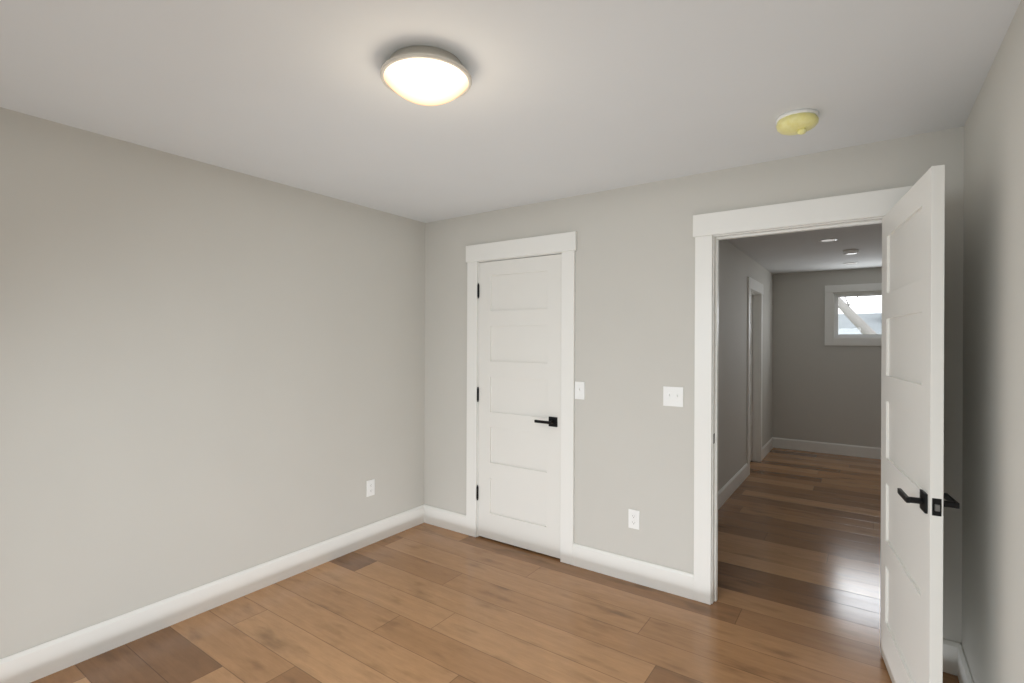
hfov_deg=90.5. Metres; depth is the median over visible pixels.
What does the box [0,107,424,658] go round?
wall
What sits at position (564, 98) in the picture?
ceiling
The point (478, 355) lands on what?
door frame
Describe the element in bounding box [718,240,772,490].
wall
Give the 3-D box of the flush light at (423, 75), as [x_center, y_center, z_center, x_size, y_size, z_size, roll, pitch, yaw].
[-0.300,-0.906,1.782,0.316,0.120,0.316,0,0,35]
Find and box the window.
[825,283,881,345]
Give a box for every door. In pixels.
[476,254,561,558]
[750,295,752,461]
[880,165,959,682]
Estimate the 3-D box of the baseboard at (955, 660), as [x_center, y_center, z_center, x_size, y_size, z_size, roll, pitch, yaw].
[1.005,1.408,0.865,0.040,0.142,3.416,0,0,35]
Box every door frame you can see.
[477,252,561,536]
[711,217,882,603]
[747,277,762,475]
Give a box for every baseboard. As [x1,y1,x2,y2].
[0,504,423,682]
[424,504,465,533]
[573,543,693,599]
[718,463,747,509]
[762,437,773,459]
[774,437,880,458]
[944,639,973,682]
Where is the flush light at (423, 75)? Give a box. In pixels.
[380,45,471,105]
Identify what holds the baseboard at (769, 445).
attached to the wall at (737, 267)
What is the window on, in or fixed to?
in the wall at (822, 392)
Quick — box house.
[838,313,881,333]
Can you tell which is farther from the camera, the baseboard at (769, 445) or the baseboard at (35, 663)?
the baseboard at (769, 445)
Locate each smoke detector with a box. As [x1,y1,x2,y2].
[776,108,818,135]
[843,249,858,254]
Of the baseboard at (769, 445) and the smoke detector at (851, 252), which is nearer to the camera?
the smoke detector at (851, 252)
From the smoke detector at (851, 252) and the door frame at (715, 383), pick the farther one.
the smoke detector at (851, 252)
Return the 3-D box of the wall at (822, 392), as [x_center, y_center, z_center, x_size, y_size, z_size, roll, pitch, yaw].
[3.919,0.272,7.080,4.250,2.440,0.140,0,0,35]
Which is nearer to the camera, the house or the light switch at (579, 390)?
the light switch at (579, 390)
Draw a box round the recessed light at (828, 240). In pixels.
[819,238,836,241]
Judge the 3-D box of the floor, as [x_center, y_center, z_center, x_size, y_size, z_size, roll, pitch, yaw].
[1.430,1.541,3.618,4.370,0.120,8.660,0,0,35]
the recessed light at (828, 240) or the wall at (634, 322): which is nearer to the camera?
the wall at (634, 322)
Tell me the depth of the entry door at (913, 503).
1.91 m
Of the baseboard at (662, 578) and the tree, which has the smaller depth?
the baseboard at (662, 578)
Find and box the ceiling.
[0,0,1020,273]
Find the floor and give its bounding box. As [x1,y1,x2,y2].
[31,447,958,682]
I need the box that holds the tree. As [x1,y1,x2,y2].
[838,297,876,333]
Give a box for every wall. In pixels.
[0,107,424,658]
[424,126,963,642]
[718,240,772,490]
[772,267,881,447]
[962,0,1023,682]
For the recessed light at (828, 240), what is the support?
in the ceiling
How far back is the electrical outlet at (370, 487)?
3.69 m
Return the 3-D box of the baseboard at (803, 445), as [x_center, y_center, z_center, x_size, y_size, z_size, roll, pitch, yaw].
[4.580,1.424,6.522,2.220,0.142,0.015,0,0,35]
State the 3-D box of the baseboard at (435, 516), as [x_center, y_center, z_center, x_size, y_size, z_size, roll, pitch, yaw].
[-0.522,1.402,4.000,0.430,0.142,0.015,0,0,35]
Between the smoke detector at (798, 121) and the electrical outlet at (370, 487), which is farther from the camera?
the electrical outlet at (370, 487)
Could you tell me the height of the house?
6.200 m
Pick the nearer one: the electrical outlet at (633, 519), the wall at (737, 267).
the electrical outlet at (633, 519)
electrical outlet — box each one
[366,479,374,496]
[628,509,639,529]
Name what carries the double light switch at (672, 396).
attached to the wall at (634, 322)
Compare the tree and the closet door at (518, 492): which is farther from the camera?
the tree
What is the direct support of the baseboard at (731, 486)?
attached to the wall at (737, 267)
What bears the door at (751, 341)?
in the wall at (737, 267)
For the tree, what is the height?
10.642 m
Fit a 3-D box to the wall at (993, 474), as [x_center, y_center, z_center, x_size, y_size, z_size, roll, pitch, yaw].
[1.042,0.260,0.770,0.120,2.440,3.536,0,0,35]
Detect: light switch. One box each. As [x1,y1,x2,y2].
[575,381,584,399]
[663,386,682,406]

